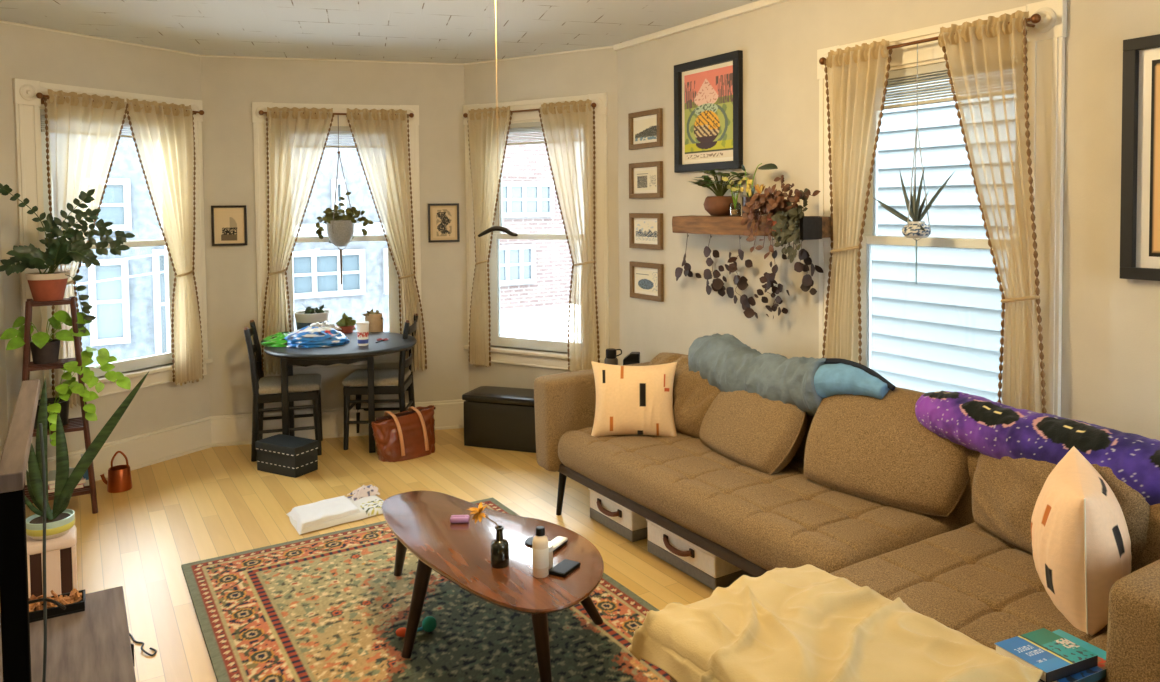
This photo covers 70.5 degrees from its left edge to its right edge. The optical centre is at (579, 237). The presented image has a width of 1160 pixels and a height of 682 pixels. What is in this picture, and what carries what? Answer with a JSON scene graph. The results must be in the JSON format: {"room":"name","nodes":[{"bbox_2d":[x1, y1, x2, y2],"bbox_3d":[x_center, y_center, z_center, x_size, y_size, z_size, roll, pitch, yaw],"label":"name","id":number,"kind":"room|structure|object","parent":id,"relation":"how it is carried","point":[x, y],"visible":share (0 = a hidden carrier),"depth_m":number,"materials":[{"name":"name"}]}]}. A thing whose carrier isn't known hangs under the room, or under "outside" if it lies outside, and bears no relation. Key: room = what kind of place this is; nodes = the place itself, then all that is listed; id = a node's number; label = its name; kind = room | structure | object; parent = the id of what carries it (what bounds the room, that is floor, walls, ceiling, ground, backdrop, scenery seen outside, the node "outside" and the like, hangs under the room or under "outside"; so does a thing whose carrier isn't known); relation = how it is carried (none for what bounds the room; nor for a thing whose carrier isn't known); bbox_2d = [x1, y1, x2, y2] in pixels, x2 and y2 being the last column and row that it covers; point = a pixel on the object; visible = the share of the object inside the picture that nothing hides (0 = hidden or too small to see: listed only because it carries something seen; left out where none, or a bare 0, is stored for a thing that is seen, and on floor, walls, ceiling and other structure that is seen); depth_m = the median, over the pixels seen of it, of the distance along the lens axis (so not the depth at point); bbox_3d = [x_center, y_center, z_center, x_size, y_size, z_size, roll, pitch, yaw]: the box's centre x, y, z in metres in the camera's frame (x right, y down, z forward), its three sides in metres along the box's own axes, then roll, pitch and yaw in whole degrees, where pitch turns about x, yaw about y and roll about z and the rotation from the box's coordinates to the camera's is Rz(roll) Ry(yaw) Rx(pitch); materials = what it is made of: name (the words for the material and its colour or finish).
{"room":"living room","nodes":[
{"label":"living room","id":0,"kind":"room"},
{"bbox_2d":[0,221,7,458],"bbox_3d":[-1.528,0.208,1.288,0.150,2.518,6.637,-2,2,-27],"label":"wall","id":1,"kind":"structure","parent":0,"point":[3,388],"depth_m":4.11,"materials":[{"name":"paint"}]},
{"bbox_2d":[0,23,209,457],"bbox_3d":[-2.711,0.092,4.703,0.150,2.518,1.400,1,2,30],"label":"wall","id":2,"kind":"structure","parent":0,"point":[27,53],"depth_m":4.54,"materials":[{"name":"paint"}]},
{"bbox_2d":[0,20,200,56],"bbox_3d":[-2.653,-1.109,4.619,0.010,0.012,1.160,1,2,30],"label":"trim","id":3,"kind":"structure","parent":2,"relation":"attached to","point":[1,21],"depth_m":4.55,"materials":[{"name":"beige paint"}]},
{"bbox_2d":[12,78,212,398],"bbox_3d":[-2.674,0.027,4.716,0.200,1.716,1.093,1,2,30],"label":"window","id":4,"kind":"structure","parent":2,"relation":"in","point":[30,142],"depth_m":4.41,"materials":[{"name":"beige paint"}]},
{"bbox_2d":[25,416,211,484],"bbox_3d":[-2.619,1.254,4.707,0.028,0.192,1.150,1,2,30],"label":"baseboard","id":5,"kind":"structure","parent":2,"relation":"attached to","point":[153,447],"depth_m":4.85,"materials":[{"name":"beige paint"}]},
{"bbox_2d":[36,92,203,114],"bbox_3d":[-2.585,-0.738,4.654,0.100,0.051,0.966,1,2,30],"label":"curtain rod","id":6,"kind":"object","parent":2,"relation":"attached to","point":[39,95],"visible":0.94,"depth_m":4.29,"materials":[{"name":"brown metal"}]},
{"bbox_2d":[44,89,128,408],"bbox_3d":[-2.661,0.067,4.467,0.069,1.689,0.440,1,2,30],"label":"curtain","id":7,"kind":"object","parent":6,"relation":"hanging from","point":[82,133],"visible":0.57,"depth_m":4.38,"materials":[{"name":"beige fabric"}]},
{"bbox_2d":[126,98,203,385],"bbox_3d":[-2.440,0.052,4.849,0.066,1.694,0.443,1,2,28],"label":"curtain","id":8,"kind":"object","parent":6,"relation":"hanging from","point":[164,138],"visible":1,"depth_m":4.91,"materials":[{"name":"beige fabric"}]},
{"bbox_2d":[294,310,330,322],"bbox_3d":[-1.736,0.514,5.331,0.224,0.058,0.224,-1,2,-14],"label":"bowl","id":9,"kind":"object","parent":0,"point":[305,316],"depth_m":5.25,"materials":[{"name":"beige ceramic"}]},
{"bbox_2d":[200,57,468,415],"bbox_3d":[-1.583,0.053,5.444,1.880,2.518,0.150,-1,2,-14],"label":"wall","id":10,"kind":"structure","parent":0,"point":[229,86],"depth_m":5.32,"materials":[{"name":"paint"}]},
{"bbox_2d":[211,205,247,245],"bbox_3d":[-2.216,-0.073,5.188,0.207,0.254,0.020,-1,2,-14],"label":"framed picture","id":11,"kind":"object","parent":10,"relation":"attached to","point":[228,222],"visible":1,"depth_m":5.19,"materials":[{"name":"black"}]},
{"bbox_2d":[217,210,241,240],"bbox_3d":[-2.217,-0.073,5.191,0.143,0.190,0.001,-1,2,-14],"label":"print","id":12,"kind":"object","parent":11,"relation":"attached to","point":[229,226],"depth_m":5.19},
{"bbox_2d":[201,55,463,64],"bbox_3d":[-1.575,-1.146,5.321,1.640,0.012,0.011,-1,2,-14],"label":"trim","id":13,"kind":"structure","parent":10,"relation":"attached to","point":[201,55],"depth_m":5.31,"materials":[{"name":"beige paint"}]},
{"bbox_2d":[259,110,413,117],"bbox_3d":[-1.558,-0.780,5.292,0.956,0.051,0.101,-1,2,-14],"label":"curtain rod","id":14,"kind":"object","parent":10,"relation":"attached to","point":[261,112],"visible":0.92,"depth_m":5.25,"materials":[{"name":"brown metal"}]},
{"bbox_2d":[262,107,333,374],"bbox_3d":[-1.794,0.025,5.227,0.474,1.697,0.066,-1,2,-15],"label":"curtain","id":15,"kind":"object","parent":14,"relation":"hanging from","point":[295,139],"visible":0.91,"depth_m":5.20,"materials":[{"name":"beige fabric"}]},
{"bbox_2d":[315,116,373,284],"bbox_3d":[-1.518,-0.238,5.283,0.363,1.090,0.175,-1,2,-14],"label":"hanging planter","id":16,"kind":"object","parent":14,"relation":"hanging from","point":[340,226],"visible":1,"depth_m":5.25,"materials":[{"name":"ceramic"}]},
{"bbox_2d":[346,108,426,371],"bbox_3d":[-1.260,0.030,5.362,0.485,1.727,0.068,-1,2,-13],"label":"curtain","id":17,"kind":"object","parent":14,"relation":"hanging from","point":[382,140],"visible":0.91,"depth_m":5.36,"materials":[{"name":"beige fabric"}]},
{"bbox_2d":[210,399,465,446],"bbox_3d":[-1.549,1.218,5.401,1.640,0.192,0.029,-1,2,-14],"label":"baseboard","id":18,"kind":"structure","parent":10,"relation":"attached to","point":[226,430],"depth_m":5.37,"materials":[{"name":"beige paint"}]},
{"bbox_2d":[252,102,424,368],"bbox_3d":[-1.581,-0.012,5.416,1.059,1.709,0.200,-1,2,-14],"label":"window","id":19,"kind":"structure","parent":10,"relation":"in","point":[259,121],"depth_m":5.34,"materials":[{"name":"beige paint"}]},
{"bbox_2d":[294,304,330,329],"bbox_3d":[-1.736,0.589,5.334,0.224,0.316,0.224,-1,2,-14],"label":"bowl planter","id":20,"kind":"object","parent":19,"relation":"on","point":[304,318],"visible":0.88,"depth_m":5.26,"materials":[{"name":"beige ceramic"}]},
{"bbox_2d":[323,126,357,147],"bbox_3d":[-1.579,-0.653,5.362,0.767,0.139,0.030,-1,2,-14],"label":"window blind","id":21,"kind":"object","parent":19,"relation":"attached to","point":[345,129],"visible":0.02,"depth_m":5.36,"materials":[{"name":"white plastic"}]},
{"bbox_2d":[428,203,459,241],"bbox_3d":[-0.915,-0.096,5.517,0.207,0.260,0.020,-1,2,-14],"label":"framed picture","id":22,"kind":"object","parent":10,"relation":"attached to","point":[443,218],"visible":1,"depth_m":5.52,"materials":[{"name":"black"}]},
{"bbox_2d":[432,208,454,237],"bbox_3d":[-0.916,-0.096,5.520,0.147,0.200,0.001,-1,2,-14],"label":"print","id":23,"kind":"object","parent":22,"relation":"attached to","point":[443,218],"depth_m":5.52},
{"bbox_2d":[25,428,726,681],"bbox_3d":[-0.259,1.453,2.407,3.751,0.080,7.164,-2,3,-32],"label":"floor","id":24,"kind":"structure","parent":0,"point":[212,502],"depth_m":4.02,"materials":[{"name":"brown wood"}]},
{"bbox_2d":[26,525,77,597],"bbox_3d":[-2.054,1.278,3.192,0.172,0.247,0.172,-2,3,-32],"label":"stool","id":25,"kind":"object","parent":24,"relation":"on","point":[61,552],"visible":0.55,"depth_m":3.13,"materials":[{"name":"beige paint"}]},
{"bbox_2d":[25,372,148,539],"bbox_3d":[-1.937,0.846,3.229,0.446,0.610,0.166,-2,2,-24],"label":"snake plant","id":26,"kind":"object","parent":25,"relation":"on","point":[59,520],"visible":0.91,"depth_m":3.19,"materials":[{"name":"green plant"}]},
{"bbox_2d":[22,296,97,513],"bbox_3d":[-2.623,0.841,4.097,0.341,1.068,0.305,-2,3,-32],"label":"ladder","id":27,"kind":"object","parent":24,"relation":"on","point":[80,423],"visible":0.6,"depth_m":4.07,"materials":[{"name":"brown wood"}]},
{"bbox_2d":[0,310,91,363],"bbox_3d":[-2.632,0.495,4.057,0.384,0.253,0.175,-2,3,-32],"label":"pothos plant","id":28,"kind":"object","parent":27,"relation":"on","point":[44,349],"visible":0.95,"depth_m":4.03,"materials":[{"name":"green plant"}]},
{"bbox_2d":[0,183,134,332],"bbox_3d":[-2.545,0.110,4.088,0.592,0.758,0.262,-2,3,-32],"label":"plant","id":29,"kind":"object","parent":27,"relation":"on","point":[50,285],"visible":1,"depth_m":4.07,"materials":[{"name":"plant"}]},
{"bbox_2d":[34,346,130,445],"bbox_3d":[-2.505,0.783,4.123,0.441,0.452,0.246,-2,3,-32],"label":"trailing plant","id":30,"kind":"object","parent":27,"relation":"on","point":[60,404],"visible":0.96,"depth_m":4.08,"materials":[{"name":"green plant"}]},
{"bbox_2d":[0,586,135,681],"bbox_3d":[-1.128,1.250,1.658,0.479,0.400,1.520,-2,3,-32],"label":"media console","id":31,"kind":"object","parent":24,"relation":"on","point":[93,644],"visible":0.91,"depth_m":2.09,"materials":[{"name":"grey wood"}]},
{"bbox_2d":[0,379,39,681],"bbox_3d":[-1.081,0.701,1.609,0.120,0.700,0.842,-2,3,-32],"label":"television","id":32,"kind":"object","parent":31,"relation":"on","point":[14,598],"visible":1,"depth_m":1.27,"materials":[{"name":"black"}]},
{"bbox_2d":[29,423,66,681],"bbox_3d":[-1.224,0.733,1.871,0.112,0.620,0.036,-1,2,0],"label":"stand","id":33,"kind":"object","parent":31,"relation":"on","point":[44,599],"visible":0.88,"depth_m":1.87,"materials":[{"name":"black metal"}]},
{"bbox_2d":[29,588,85,622],"bbox_3d":[-1.462,1.006,2.250,0.180,0.051,0.084,-2,2,-30],"label":"tray","id":34,"kind":"object","parent":31,"relation":"on","point":[75,600],"visible":0.59,"depth_m":2.24,"materials":[{"name":"black metal"}]},
{"bbox_2d":[100,451,131,492],"bbox_3d":[-2.491,1.255,4.413,0.145,0.210,0.120,-2,3,-40],"label":"watering can","id":35,"kind":"object","parent":24,"relation":"on","point":[119,476],"visible":1,"depth_m":4.39,"materials":[{"name":"orange metal"}]},
{"bbox_2d":[244,320,322,461],"bbox_3d":[-1.833,0.926,5.090,0.431,0.806,0.370,-1,2,-16],"label":"dining chair","id":36,"kind":"object","parent":24,"relation":"on","point":[300,386],"visible":0.91,"depth_m":4.96,"materials":[{"name":"black wood"}]},
{"bbox_2d":[255,434,318,477],"bbox_3d":[-1.683,1.255,4.717,0.323,0.172,0.182,1,2,28],"label":"box","id":37,"kind":"object","parent":24,"relation":"on","point":[280,454],"visible":1,"depth_m":4.65,"materials":[{"name":"fabric"}]},
{"bbox_2d":[286,485,383,534],"bbox_3d":[-1.191,1.322,4.055,0.488,0.066,0.360,-2,3,-35],"label":"folded cloth","id":38,"kind":"object","parent":24,"relation":"on","point":[364,502],"visible":0.99,"depth_m":3.98,"materials":[{"name":"fabric"}]},
{"bbox_2d":[264,332,416,452],"bbox_3d":[-1.442,0.983,5.001,0.890,0.690,0.850,-1,2,-14],"label":"dining table","id":39,"kind":"object","parent":24,"relation":"on","point":[349,353],"visible":0.71,"depth_m":4.90,"materials":[{"name":"black wood"}]},
{"bbox_2d":[284,321,349,347],"bbox_3d":[-1.582,0.575,4.915,0.390,0.133,0.240,-1,2,-7],"label":"shopping bag","id":40,"kind":"object","parent":39,"relation":"on","point":[317,334],"visible":0.98,"depth_m":4.84,"materials":[{"name":"plastic"}]},
{"bbox_2d":[342,313,417,449],"bbox_3d":[-1.268,0.914,5.266,0.431,0.806,0.370,-1,2,-2],"label":"dining chair","id":41,"kind":"object","parent":24,"relation":"on","point":[386,381],"visible":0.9,"depth_m":5.10,"materials":[{"name":"black wood"}]},
{"bbox_2d":[371,405,435,461],"bbox_3d":[-1.064,1.182,4.979,0.430,0.289,0.199,-2,3,-40],"label":"tote","id":42,"kind":"object","parent":24,"relation":"on","point":[409,434],"visible":1,"depth_m":4.92,"materials":[{"name":"brown"}]},
{"bbox_2d":[181,498,670,681],"bbox_3d":[-0.434,1.393,2.821,1.445,0.013,2.375,-2,3,-32],"label":"area rug","id":43,"kind":"object","parent":24,"relation":"on","point":[327,607],"visible":0.55,"depth_m":2.94,"materials":[{"name":"carpet"}]},
{"bbox_2d":[381,490,603,681],"bbox_3d":[-0.395,1.212,2.815,1.128,0.368,0.659,1,2,28],"label":"coffee table","id":44,"kind":"object","parent":43,"relation":"on","point":[460,553],"visible":0.98,"depth_m":2.71,"materials":[{"name":"brown wood"}]},
{"bbox_2d":[467,502,508,568],"bbox_3d":[-0.293,0.940,2.596,0.133,0.193,0.082,-1,2,-9],"label":"bud vase","id":45,"kind":"object","parent":44,"relation":"on","point":[499,546],"visible":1,"depth_m":2.57,"materials":[{"name":"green glass"}]},
{"bbox_2d":[532,526,548,577],"bbox_3d":[-0.121,0.963,2.517,0.050,0.149,0.050,-2,3,-32],"label":"lotion bottle","id":46,"kind":"object","parent":44,"relation":"on","point":[540,548],"visible":1,"depth_m":2.50,"materials":[{"name":"beige plastic"}]},
{"bbox_2d":[462,386,535,452],"bbox_3d":[-0.406,1.144,5.178,0.616,0.334,0.285,0,2,20],"label":"storage ottoman","id":47,"kind":"object","parent":24,"relation":"on","point":[495,417],"visible":0.66,"depth_m":5.08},
{"bbox_2d":[588,488,647,541],"bbox_3d":[0.295,1.274,3.900,0.439,0.155,0.363,-2,3,-32],"label":"storage bin","id":48,"kind":"object","parent":24,"relation":"on","point":[623,521],"visible":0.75,"depth_m":3.74,"materials":[{"name":"grey fabric"}]},
{"bbox_2d":[646,519,754,589],"bbox_3d":[0.564,1.288,3.467,0.439,0.155,0.453,-2,3,-32],"label":"storage bin","id":49,"kind":"object","parent":24,"relation":"on","point":[696,562],"visible":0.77,"depth_m":3.30,"materials":[{"name":"grey fabric"}]},
{"bbox_2d":[534,362,1159,681],"bbox_3d":[0.556,1.053,2.917,1.465,0.669,2.798,-2,3,-32],"label":"sectional sofa","id":50,"kind":"object","parent":24,"relation":"on","point":[951,571],"visible":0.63,"depth_m":2.76,"materials":[{"name":"beige fabric"}]},
{"bbox_2d":[591,361,676,436],"bbox_3d":[0.254,0.765,3.856,0.418,0.346,0.219,-1,2,-1],"label":"throw pillow","id":51,"kind":"object","parent":50,"relation":"on","point":[630,400],"visible":1,"depth_m":3.78,"materials":[{"name":"fabric"}]},
{"bbox_2d":[648,352,720,437],"bbox_3d":[0.503,0.760,3.959,0.293,0.366,0.603,-2,3,-33],"label":"cushion","id":52,"kind":"object","parent":50,"relation":"on","point":[693,395],"visible":0.31,"depth_m":3.79,"materials":[{"name":"beige fabric"}]},
{"bbox_2d":[699,390,806,474],"bbox_3d":[0.729,0.801,3.488,0.276,0.317,0.557,-1,2,-22],"label":"cushion","id":53,"kind":"object","parent":50,"relation":"on","point":[751,430],"visible":0.92,"depth_m":3.35,"materials":[{"name":"beige fabric"}]},
{"bbox_2d":[688,333,895,416],"bbox_3d":[0.845,0.607,3.496,0.266,0.284,1.098,-2,2,-28],"label":"throw blanket","id":54,"kind":"object","parent":50,"relation":"on","point":[728,364],"visible":0.8,"depth_m":3.37,"materials":[{"name":"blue fabric"}]},
{"bbox_2d":[627,564,1043,681],"bbox_3d":[0.578,1.006,1.968,0.625,0.178,0.783,-2,3,-32],"label":"throw blanket","id":55,"kind":"object","parent":50,"relation":"on","point":[806,623],"visible":1,"depth_m":1.98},
{"bbox_2d":[804,387,969,516],"bbox_3d":[1.131,0.763,3.024,0.323,0.397,0.624,-2,3,-41],"label":"cushion","id":56,"kind":"object","parent":50,"relation":"on","point":[870,448],"visible":0.71,"depth_m":2.94,"materials":[{"name":"beige fabric"}]},
{"bbox_2d":[915,390,1159,505],"bbox_3d":[1.499,0.666,2.507,0.222,0.248,1.046,-2,3,-32],"label":"throw blanket","id":57,"kind":"object","parent":50,"relation":"on","point":[997,430],"visible":0.77,"depth_m":2.52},
{"bbox_2d":[972,453,1149,572],"bbox_3d":[1.447,0.789,2.490,0.240,0.370,0.562,-1,2,-21],"label":"cushion","id":58,"kind":"object","parent":50,"relation":"on","point":[1006,490],"visible":0.37,"depth_m":2.50,"materials":[{"name":"beige fabric"}]},
{"bbox_2d":[1053,629,1105,681],"bbox_3d":[1.101,0.964,1.874,0.210,0.018,0.156,-2,2,-26],"label":"book","id":59,"kind":"object","parent":50,"relation":"on","point":[1096,673],"visible":0.3,"depth_m":1.82,"materials":[{"name":"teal paper"}]},
{"bbox_2d":[994,628,1097,681],"bbox_3d":[1.050,0.943,1.853,0.165,0.024,0.131,-2,2,-24],"label":"book","id":60,"kind":"object","parent":59,"relation":"on","point":[1058,657],"visible":1,"depth_m":1.83,"materials":[{"name":"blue paper"}]},
{"bbox_2d":[1031,446,1131,635],"bbox_3d":[1.334,0.793,2.178,0.240,0.386,0.393,0,2,14],"label":"throw pillow","id":61,"kind":"object","parent":50,"relation":"on","point":[1081,542],"visible":0.92,"depth_m":2.05,"materials":[{"name":"fabric"}]},
{"bbox_2d":[1138,503,1159,568],"bbox_3d":[1.634,0.795,2.227,0.215,0.369,0.377,-1,2,-18],"label":"cushion","id":62,"kind":"object","parent":50,"relation":"on","point":[1151,553],"visible":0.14,"depth_m":2.22,"materials":[{"name":"beige fabric"}]},
{"bbox_2d":[0,0,758,63],"bbox_3d":[-0.285,-1.102,2.311,3.751,0.100,7.164,-2,3,-32],"label":"ceiling","id":63,"kind":"structure","parent":0,"point":[436,31],"depth_m":4.30,"materials":[{"name":"paint"}]},
{"bbox_2d":[464,48,619,390],"bbox_3d":[-0.230,0.043,5.348,1.399,2.518,0.150,1,2,30],"label":"wall","id":64,"kind":"structure","parent":0,"point":[591,71],"depth_m":5.17,"materials":[{"name":"paint"}]},
{"bbox_2d":[463,103,595,117],"bbox_3d":[-0.320,-0.792,5.220,1.001,0.051,0.100,1,2,30],"label":"curtain rod","id":65,"kind":"object","parent":64,"relation":"attached to","point":[593,105],"visible":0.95,"depth_m":5.19,"materials":[{"name":"wood"}]},
{"bbox_2d":[467,106,512,366],"bbox_3d":[-0.586,0.012,5.364,0.369,1.709,0.066,1,3,32],"label":"curtain","id":66,"kind":"object","parent":65,"relation":"hanging from","point":[484,124],"visible":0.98,"depth_m":5.39,"materials":[{"name":"beige fabric"}]},
{"bbox_2d":[538,99,599,371],"bbox_3d":[-0.069,0.010,5.072,0.397,1.694,0.072,1,2,30],"label":"curtain","id":67,"kind":"object","parent":65,"relation":"hanging from","point":[567,129],"visible":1,"depth_m":5.03,"materials":[{"name":"beige fabric"}]},
{"bbox_2d":[463,93,608,369],"bbox_3d":[-0.269,-0.023,5.339,1.106,1.721,0.200,1,2,30],"label":"window","id":68,"kind":"structure","parent":64,"relation":"in","point":[505,354],"depth_m":5.29,"materials":[{"name":"beige paint"}]},
{"bbox_2d":[505,122,546,145],"bbox_3d":[-0.290,-0.670,5.288,0.814,0.139,0.030,1,2,30],"label":"window blind","id":69,"kind":"object","parent":68,"relation":"attached to","point":[529,125],"visible":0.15,"depth_m":5.31,"materials":[{"name":"white plastic"}]},
{"bbox_2d":[617,0,1159,440],"bbox_3d":[1.728,0.122,2.735,0.150,2.518,5.656,-2,3,-32],"label":"wall","id":70,"kind":"structure","parent":0,"point":[1110,346],"depth_m":3.68,"materials":[{"name":"paint"}]},
{"bbox_2d":[628,108,662,149],"bbox_3d":[0.374,-0.617,4.710,0.022,0.212,0.302,-2,3,-32],"label":"framed picture","id":71,"kind":"object","parent":70,"relation":"attached to","point":[645,128],"visible":1,"depth_m":4.70,"materials":[{"name":"wood"}]},
{"bbox_2d":[635,117,656,140],"bbox_3d":[0.377,-0.617,4.712,0.001,0.120,0.210,-2,3,-32],"label":"print","id":72,"kind":"object","parent":71,"relation":"attached to","point":[645,129],"depth_m":4.71},
{"bbox_2d":[629,213,662,249],"bbox_3d":[0.379,-0.035,4.732,0.022,0.205,0.302,-2,3,-32],"label":"framed picture","id":73,"kind":"object","parent":70,"relation":"attached to","point":[645,229],"visible":1,"depth_m":4.73,"materials":[{"name":"beige paper"}]},
{"bbox_2d":[636,221,656,240],"bbox_3d":[0.383,-0.035,4.734,0.001,0.113,0.210,-2,3,-32],"label":"print","id":74,"kind":"object","parent":73,"relation":"attached to","point":[645,230],"depth_m":4.73},
{"bbox_2d":[629,161,662,197],"bbox_3d":[0.377,-0.327,4.721,0.022,0.205,0.302,-2,3,-32],"label":"framed picture","id":75,"kind":"object","parent":70,"relation":"attached to","point":[645,178],"visible":1,"depth_m":4.71,"materials":[{"name":"wood"}]},
{"bbox_2d":[635,170,656,190],"bbox_3d":[0.380,-0.327,4.723,0.001,0.113,0.210,-2,3,-32],"label":"print","id":76,"kind":"object","parent":75,"relation":"attached to","point":[647,179],"depth_m":4.72},
{"bbox_2d":[629,261,663,301],"bbox_3d":[0.382,0.255,4.743,0.022,0.212,0.302,-2,3,-32],"label":"framed picture","id":77,"kind":"object","parent":70,"relation":"attached to","point":[646,279],"visible":1,"depth_m":4.74,"materials":[{"name":"wood"}]},
{"bbox_2d":[636,270,657,292],"bbox_3d":[0.386,0.254,4.745,0.001,0.120,0.210,-2,3,-32],"label":"print","id":78,"kind":"object","parent":77,"relation":"attached to","point":[647,281],"depth_m":4.74},
{"bbox_2d":[613,0,788,50],"bbox_3d":[1.639,-1.066,2.643,0.030,0.035,5.416,-2,3,-32],"label":"trim","id":79,"kind":"structure","parent":70,"relation":"attached to","point":[753,6],"depth_m":4.26,"materials":[{"name":"beige paint"}]},
{"bbox_2d":[674,50,742,172],"bbox_3d":[0.656,-0.633,4.246,0.030,0.578,0.506,-2,3,-32],"label":"framed poster","id":80,"kind":"object","parent":70,"relation":"attached to","point":[708,92],"visible":1,"depth_m":4.24,"materials":[{"name":"black paper"}]},
{"bbox_2d":[684,65,732,160],"bbox_3d":[0.663,-0.633,4.251,0.001,0.454,0.382,-2,3,-32],"label":"print","id":81,"kind":"object","parent":80,"relation":"attached to","point":[708,95],"depth_m":4.24},
{"bbox_2d":[672,215,832,239],"bbox_3d":[0.811,-0.046,3.906,0.168,0.111,0.995,-2,3,-32],"label":"wall shelf","id":82,"kind":"object","parent":70,"relation":"attached to","point":[692,224],"visible":0.52,"depth_m":3.97,"materials":[{"name":"brown wood"}]},
{"bbox_2d":[704,237,726,296],"bbox_3d":[0.671,0.148,4.128,0.061,0.299,0.162,-2,3,-32],"label":"strand","id":83,"kind":"object","parent":82,"relation":"hanging from","point":[717,284],"visible":0.99,"depth_m":4.12,"materials":[{"name":"brown"}]},
{"bbox_2d":[689,169,749,215],"bbox_3d":[0.691,-0.221,4.056,0.333,0.228,0.300,-1,2,0],"label":"succulent plant","id":84,"kind":"object","parent":82,"relation":"on","point":[718,205],"visible":0.91,"depth_m":4.01,"materials":[{"name":"green plant"}]},
{"bbox_2d":[725,238,767,318],"bbox_3d":[0.780,0.195,3.956,0.073,0.382,0.283,-2,3,-32],"label":"strand","id":85,"kind":"object","parent":82,"relation":"hanging from","point":[741,282],"visible":1,"depth_m":3.95,"materials":[{"name":"brown"}]},
{"bbox_2d":[740,163,777,215],"bbox_3d":[0.831,-0.222,3.811,0.086,0.245,0.247,-1,2,-19],"label":"orchid plant","id":86,"kind":"object","parent":82,"relation":"on","point":[749,192],"visible":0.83,"depth_m":3.85,"materials":[{"name":"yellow plant"}]},
{"bbox_2d":[754,239,789,317],"bbox_3d":[0.881,0.195,3.794,0.071,0.373,0.200,-2,3,-32],"label":"strand","id":87,"kind":"object","parent":82,"relation":"hanging from","point":[769,278],"visible":0.99,"depth_m":3.77,"materials":[{"name":"brown"}]},
{"bbox_2d":[741,175,819,258],"bbox_3d":[0.843,-0.084,3.495,0.213,0.356,0.414,-2,3,-32],"label":"trailing plant","id":88,"kind":"object","parent":82,"relation":"on","point":[767,202],"visible":0.84,"depth_m":3.48,"materials":[{"name":"plant"}]},
{"bbox_2d":[771,188,821,262],"bbox_3d":[0.903,-0.048,3.411,0.175,0.308,0.178,-2,3,-32],"label":"potted plant","id":89,"kind":"object","parent":82,"relation":"on","point":[795,226],"visible":0.98,"depth_m":3.38,"materials":[{"name":"plant"}]},
{"bbox_2d":[794,240,823,294],"bbox_3d":[1.004,0.134,3.602,0.062,0.238,0.129,-2,3,-32],"label":"strand","id":90,"kind":"object","parent":82,"relation":"hanging from","point":[807,282],"visible":1,"depth_m":3.60,"materials":[{"name":"brown"}]},
{"bbox_2d":[819,14,1040,64],"bbox_3d":[1.304,-0.726,3.120,0.115,0.051,0.936,-2,3,-32],"label":"curtain rod","id":91,"kind":"object","parent":70,"relation":"attached to","point":[1035,18],"visible":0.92,"depth_m":3.06,"materials":[{"name":"brown metal"}]},
{"bbox_2d":[822,39,891,363],"bbox_3d":[1.122,0.076,3.373,0.066,1.716,0.337,-2,2,-29],"label":"curtain","id":92,"kind":"object","parent":91,"relation":"hanging from","point":[856,82],"visible":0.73,"depth_m":3.37,"materials":[{"name":"beige fabric"}]},
{"bbox_2d":[874,44,955,283],"bbox_3d":[1.264,-0.275,3.127,0.105,0.910,0.342,-2,3,-32],"label":"hanging planter","id":93,"kind":"object","parent":91,"relation":"hanging from","point":[916,228],"visible":1,"depth_m":3.10,"materials":[{"name":"plant"}]},
{"bbox_2d":[938,10,1046,412],"bbox_3d":[1.431,0.092,2.874,0.066,1.716,0.405,-2,3,-33],"label":"curtain","id":94,"kind":"object","parent":91,"relation":"hanging from","point":[987,59],"visible":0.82,"depth_m":2.81,"materials":[{"name":"beige fabric"}]},
{"bbox_2d":[817,0,1066,416],"bbox_3d":[1.390,0.047,3.227,0.200,1.716,1.072,-2,3,-32],"label":"window","id":95,"kind":"structure","parent":70,"relation":"in","point":[1045,45],"depth_m":2.80,"materials":[{"name":"beige paint"}]},
{"bbox_2d":[882,54,1026,109],"bbox_3d":[1.358,-0.593,3.187,0.030,0.150,0.780,-2,3,-32],"label":"window blind","id":96,"kind":"object","parent":95,"relation":"attached to","point":[925,71],"visible":0.3,"depth_m":3.22,"materials":[{"name":"white plastic"}]},
{"bbox_2d":[1120,34,1159,280],"bbox_3d":[1.856,-0.234,2.332,0.030,0.744,0.574,-2,3,-32],"label":"framed picture","id":97,"kind":"object","parent":70,"relation":"attached to","point":[1140,145],"visible":1,"depth_m":2.54,"materials":[{"name":"black"}]},
{"bbox_2d":[1149,59,1159,256],"bbox_3d":[1.863,-0.234,2.336,0.001,0.600,0.430,-2,3,-32],"label":"print","id":98,"kind":"object","parent":97,"relation":"attached to","point":[1154,213],"depth_m":2.51},
{"label":"outside","id":99,"kind":"structure","parent":0,"visible":0},
{"bbox_3d":[-0.981,4.189,11.298,70.000,0.200,100.000,-2,3,-32],"label":"ground","id":100,"kind":"structure","parent":99,"visible":0},
{"bbox_2d":[73,128,167,366],"bbox_3d":[-9.197,0.629,13.679,5.550,6.900,5.500,-2,3,-32],"label":"neighbor house","id":101,"kind":"structure","parent":100,"relation":"on","point":[130,322],"depth_m":12.43,"materials":[{"name":"grey"}]},
{"bbox_2d":[293,136,388,331],"bbox_3d":[-5.089,-1.306,16.158,3.550,10.500,5.120,-2,3,-32],"label":"neighbor house","id":102,"kind":"structure","parent":100,"relation":"on","point":[364,288],"depth_m":13.95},
{"bbox_2d":[499,132,573,341],"bbox_3d":[-0.777,0.312,18.545,5.800,7.000,5.700,-2,3,-32],"label":"neighbor house","id":103,"kind":"structure","parent":100,"relation":"on","point":[535,274],"depth_m":15.80,"materials":[{"name":"brick"}]},
{"bbox_2d":[871,79,1004,401],"bbox_3d":[4.533,1.120,4.947,4.050,6.300,8.560,-2,3,-32],"label":"neighbor house","id":104,"kind":"structure","parent":100,"relation":"on","point":[939,332],"depth_m":4.97,"materials":[{"name":"grey"}]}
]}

